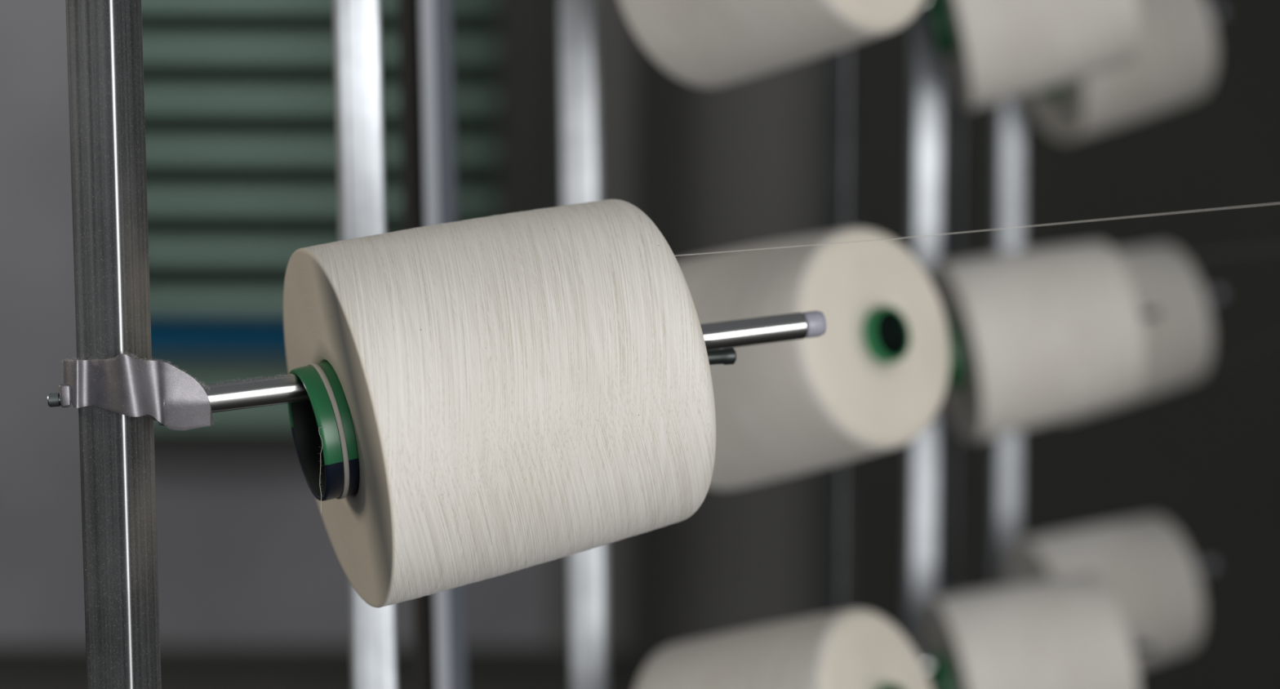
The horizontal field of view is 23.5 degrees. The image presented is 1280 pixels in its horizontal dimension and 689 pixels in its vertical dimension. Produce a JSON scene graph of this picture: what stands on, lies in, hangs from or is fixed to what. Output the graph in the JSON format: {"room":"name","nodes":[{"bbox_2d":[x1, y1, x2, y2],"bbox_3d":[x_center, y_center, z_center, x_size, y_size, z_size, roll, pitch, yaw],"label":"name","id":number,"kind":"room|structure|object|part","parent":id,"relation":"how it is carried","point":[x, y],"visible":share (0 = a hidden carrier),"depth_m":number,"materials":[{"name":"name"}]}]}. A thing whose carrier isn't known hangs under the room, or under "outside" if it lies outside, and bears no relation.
{"room":"textile factory","nodes":[
{"label":"textile factory","id":0,"kind":"room"},
{"bbox_2d":[0,0,551,646],"bbox_3d":[-3.301,-1.416,6.187,7.388,4.200,0.200,0,6,0],"label":"wall","id":1,"kind":"structure","parent":0,"point":[246,555],"depth_m":6.27,"materials":[{"name":"grey paint"}]},
{"bbox_2d":[0,644,634,685],"bbox_3d":[-3.308,0.647,6.288,7.388,0.075,0.030,0,6,0],"label":"baseboard","id":2,"kind":"structure","parent":1,"relation":"attached to","point":[19,664],"depth_m":6.27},
{"bbox_2d":[141,0,551,449],"bbox_3d":[-0.623,-0.713,6.109,0.889,1.864,0.099,0,6,0],"label":"shutter","id":3,"kind":"object","parent":1,"relation":"in","point":[240,96],"depth_m":6.15,"materials":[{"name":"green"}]},
{"bbox_3d":[-0.677,-0.013,6.178,0.785,0.058,0.070,0,6,0],"label":"rail","id":4,"kind":"part","parent":3,"relation":"part of","materials":[{"name":"blue metal"}]},
{"bbox_3d":[-0.677,0.089,6.213,0.785,0.153,0.059,0,6,0],"label":"sill panel","id":5,"kind":"part","parent":3,"relation":"part of","materials":[{"name":"metal"}]},
{"bbox_3d":[-0.634,0.188,6.234,0.873,0.047,0.039,0,6,0],"label":"sill","id":6,"kind":"part","parent":3,"relation":"part of","materials":[{"name":"metal"}]},
{"bbox_3d":[-0.230,-0.735,6.106,0.103,1.817,0.099,0,6,0],"label":"frame","id":7,"kind":"part","parent":3,"relation":"part of","materials":[{"name":"black metal"}]},
{"bbox_2d":[633,37,666,688],"bbox_3d":[0.025,-1.388,6.027,0.061,4.200,0.119,0,6,0],"label":"trim","id":8,"kind":"structure","parent":1,"relation":"attached to","point":[651,77],"depth_m":6.08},
{"bbox_2d":[551,0,824,649],"bbox_3d":[0.106,-1.429,6.068,0.559,4.125,0.029,0,6,0],"label":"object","id":9,"kind":"structure","parent":1,"relation":"attached to","point":[744,158],"depth_m":6.18,"materials":[{"name":"grey metal"}]},
{"bbox_2d":[0,684,633,688],"bbox_3d":[0.996,1.135,2.633,16.000,0.100,13.000,0,6,0],"label":"floor","id":10,"kind":"structure","parent":0,"point":[2,686],"depth_m":6.26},
{"bbox_2d":[65,0,161,688],"bbox_3d":[-0.280,-0.071,1.621,0.031,2.500,0.030,2,7,24],"label":"post","id":11,"kind":"object","parent":10,"relation":"on","point":[104,37],"visible":1,"depth_m":1.62,"materials":[{"name":"metal"}]},
{"bbox_2d":[47,311,826,430],"bbox_3d":[-0.099,0.014,1.678,0.443,0.051,0.051,-2,6,-18],"label":"holder","id":12,"kind":"object","parent":11,"relation":"attached to","point":[158,390],"visible":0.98,"depth_m":1.62,"materials":[{"name":"metal"}]},
{"bbox_2d":[283,199,715,608],"bbox_3d":[-0.081,0.031,1.698,0.225,0.220,0.200,-2,6,-19],"label":"cone","id":13,"kind":"object","parent":12,"relation":"attached to","point":[496,395],"visible":1,"depth_m":1.62,"materials":[{"name":"fabric"}]},
{"bbox_2d":[675,202,1279,256],"bbox_3d":[0.331,-0.079,1.734,0.641,0.051,0.004,-1,6,-12],"label":"thread","id":14,"kind":"object","parent":13,"relation":"attached to","point":[1279,202],"visible":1,"depth_m":1.70,"materials":[{"name":"grey fabric"}]},
{"bbox_3d":[-0.079,0.010,1.698,0.367,0.016,0.016,-7,8,-19],"label":"rod","id":15,"kind":"part","parent":12,"relation":"part of","materials":[{"name":"grey metal"}]},
{"bbox_2d":[332,0,397,688],"bbox_3d":[-0.183,-0.112,2.019,0.030,2.500,0.034,-2,6,-8],"label":"post","id":16,"kind":"object","parent":10,"relation":"on","point":[357,24],"visible":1,"depth_m":2.00,"materials":[{"name":"metal"}]},
{"bbox_2d":[398,0,467,688],"bbox_3d":[-0.163,-0.149,2.368,0.040,2.500,0.040,-1,6,0],"label":"upright","id":17,"kind":"object","parent":10,"relation":"on","point":[425,26],"visible":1,"depth_m":2.36,"materials":[{"name":"grey metal"}]},
{"bbox_2d":[559,0,608,688],"bbox_3d":[-0.051,-0.178,2.654,0.032,2.500,0.031,0,6,7],"label":"post","id":18,"kind":"object","parent":10,"relation":"on","point":[578,19],"visible":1,"depth_m":2.64,"materials":[{"name":"metal"}]},
{"bbox_2d":[818,42,861,613],"bbox_3d":[0.215,-0.243,3.274,0.030,2.500,0.030,4,7,33],"label":"post","id":19,"kind":"object","parent":10,"relation":"on","point":[842,68],"visible":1,"depth_m":3.28,"materials":[{"name":"metal"}]},
{"bbox_2d":[921,0,931,6],"bbox_3d":[0.361,-0.378,3.262,0.376,0.068,0.039,0,6,-1],"label":"holder","id":20,"kind":"object","parent":19,"relation":"attached to","point":[926,2],"visible":0.02,"depth_m":3.26,"materials":[{"name":"metal"}]},
{"bbox_2d":[925,0,1142,110],"bbox_3d":[0.417,-0.362,3.276,0.227,0.223,0.197,0,6,-5],"label":"cone","id":21,"kind":"object","parent":20,"relation":"on","point":[994,51],"visible":1,"depth_m":3.20,"materials":[{"name":"white fabric"}]},
{"bbox_2d":[920,630,1154,673],"bbox_3d":[0.371,0.343,3.342,0.377,0.053,0.040,-1,6,-8],"label":"holder","id":22,"kind":"object","parent":19,"relation":"attached to","point":[1148,647],"visible":0.03,"depth_m":3.35,"materials":[{"name":"metal"}]},
{"bbox_3d":[0.390,0.340,3.353,0.291,0.016,0.016,-7,7,-8],"label":"rod","id":23,"kind":"part","parent":22,"relation":"part of","materials":[{"name":"grey"}]},
{"bbox_2d":[923,573,1139,688],"bbox_3d":[0.424,0.360,3.363,0.225,0.216,0.197,-1,6,-11],"label":"cone","id":24,"kind":"object","parent":22,"relation":"attached to","point":[1072,632],"visible":0.97,"depth_m":3.28,"materials":[{"name":"white fabric"}]},
{"bbox_2d":[1137,298,1159,319],"bbox_3d":[0.372,-0.021,3.304,0.377,0.052,0.039,-1,6,-9],"label":"holder","id":25,"kind":"object","parent":19,"relation":"attached to","point":[1154,313],"visible":0.03,"depth_m":3.31,"materials":[{"name":"metal"}]},
{"bbox_2d":[928,240,1146,442],"bbox_3d":[0.424,-0.004,3.327,0.225,0.216,0.197,-1,6,-13],"label":"cone","id":26,"kind":"object","parent":25,"relation":"on","point":[1042,335],"visible":0.84,"depth_m":3.25,"materials":[{"name":"white fabric"}]},
{"bbox_2d":[1130,247,1279,262],"bbox_3d":[0.701,-0.103,3.182,0.014,0.066,0.495,-5,8,-43],"label":"thread","id":27,"kind":"object","parent":26,"relation":"attached to","point":[1277,247],"visible":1,"depth_m":3.28,"materials":[{"name":"grey fabric"}]},
{"bbox_2d":[905,6,942,659],"bbox_3d":[0.321,-0.260,3.442,0.033,2.500,0.030,-1,6,-7],"label":"post","id":28,"kind":"object","parent":10,"relation":"on","point":[926,64],"visible":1,"depth_m":3.44,"materials":[{"name":"metal"}]},
{"bbox_2d":[936,56,969,590],"bbox_3d":[0.383,-0.291,3.743,0.030,2.500,0.030,3,7,29],"label":"post","id":29,"kind":"object","parent":10,"relation":"on","point":[955,117],"visible":0.55,"depth_m":3.76,"materials":[{"name":"metal"}]},
{"bbox_2d":[936,560,1216,597],"bbox_3d":[0.540,0.307,3.837,0.396,0.058,0.040,-1,6,-14],"label":"holder","id":30,"kind":"object","parent":29,"relation":"attached to","point":[1207,566],"visible":0.16,"depth_m":3.86,"materials":[{"name":"metal"}]},
{"bbox_2d":[1005,515,1204,669],"bbox_3d":[0.582,0.325,3.861,0.225,0.217,0.196,-2,6,-18],"label":"cone","id":31,"kind":"object","parent":30,"relation":"attached to","point":[1148,566],"visible":0.6,"depth_m":3.79,"materials":[{"name":"white fabric"}]},
{"bbox_3d":[0.563,0.304,3.852,0.321,0.016,0.016,-8,8,-15],"label":"rod","id":32,"kind":"part","parent":30,"relation":"part of","materials":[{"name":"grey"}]},
{"bbox_2d":[1204,288,1224,309],"bbox_3d":[0.544,-0.033,3.801,0.395,0.065,0.040,-1,6,-14],"label":"holder","id":33,"kind":"object","parent":29,"relation":"attached to","point":[1212,295],"visible":0.11,"depth_m":3.85,"materials":[{"name":"metal"}]},
{"bbox_2d":[1057,243,1213,422],"bbox_3d":[0.586,-0.015,3.825,0.226,0.220,0.196,-2,6,-17],"label":"cone","id":34,"kind":"object","parent":33,"relation":"on","point":[1179,343],"visible":0.41,"depth_m":3.76,"materials":[{"name":"white fabric"}]},
{"bbox_2d":[1197,335,1279,380],"bbox_3d":[0.756,-0.037,3.389,0.001,0.241,0.763,-1,6,-10],"label":"thread","id":35,"kind":"object","parent":34,"relation":"attached to","point":[1278,335],"visible":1,"depth_m":3.64,"materials":[{"name":"grey fabric"}]},
{"bbox_3d":[0.566,-0.036,3.816,0.321,0.016,0.016,-9,8,-14],"label":"rod","id":36,"kind":"part","parent":33,"relation":"part of","materials":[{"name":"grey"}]},
{"bbox_2d":[1208,5,1224,25],"bbox_3d":[0.541,-0.379,3.766,0.394,0.073,0.040,-2,6,-16],"label":"holder","id":37,"kind":"object","parent":29,"relation":"attached to","point":[1217,12],"visible":0.06,"depth_m":3.82,"materials":[{"name":"metal"}]},
{"bbox_2d":[1024,0,1217,142],"bbox_3d":[0.586,-0.362,3.785,0.227,0.223,0.197,-1,6,-14],"label":"cone","id":38,"kind":"object","parent":37,"relation":"attached to","point":[1175,65],"visible":0.6,"depth_m":3.72,"materials":[{"name":"white fabric"}]},
{"bbox_3d":[0.564,-0.383,3.782,0.321,0.016,0.016,-11,9,-16],"label":"rod","id":39,"kind":"part","parent":37,"relation":"part of","materials":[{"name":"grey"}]},
{"bbox_2d":[993,94,1024,587],"bbox_3d":[0.475,-0.312,3.939,0.031,2.500,0.031,-1,6,-4],"label":"post","id":40,"kind":"object","parent":10,"relation":"on","point":[1010,145],"visible":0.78,"depth_m":3.95,"materials":[{"name":"metal"}]},
{"bbox_2d":[854,0,1279,688],"bbox_3d":[4.699,-1.375,6.063,8.612,4.200,0.450,0,6,0],"label":"wall","id":41,"kind":"structure","parent":0,"point":[1202,456],"depth_m":5.99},
{"bbox_3d":[0.041,-0.001,2.567,0.138,0.063,0.336,-3,7,-25],"label":"holder","id":42,"kind":"object","parent":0,"visible":0},
{"bbox_2d":[677,226,950,489],"bbox_3d":[0.123,0.014,2.487,0.227,0.224,0.196,6,8,45],"label":"cone","id":43,"kind":"object","parent":42,"relation":"on","point":[877,377],"visible":0.74,"depth_m":2.41,"materials":[{"name":"fabric"}]},
{"bbox_3d":[0.023,-0.331,2.531,0.138,0.052,0.337,-3,7,-28],"label":"holder","id":44,"kind":"object","parent":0,"visible":0},
{"bbox_2d":[618,0,924,88],"bbox_3d":[0.107,-0.313,2.453,0.225,0.219,0.196,6,8,44],"label":"cone","id":45,"kind":"object","parent":44,"relation":"on","point":[701,43],"visible":1,"depth_m":2.41,"materials":[{"name":"white fabric"}]},
{"bbox_3d":[0.027,0.323,2.608,0.136,0.087,0.331,-4,7,-36],"label":"holder","id":46,"kind":"object","parent":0,"visible":0},
{"bbox_2d":[634,608,932,688],"bbox_3d":[0.125,0.329,2.547,0.236,0.234,0.196,4,7,31],"label":"cone","id":47,"kind":"object","parent":46,"relation":"on","point":[855,648],"visible":1,"depth_m":2.49,"materials":[{"name":"white fabric"}]}
]}

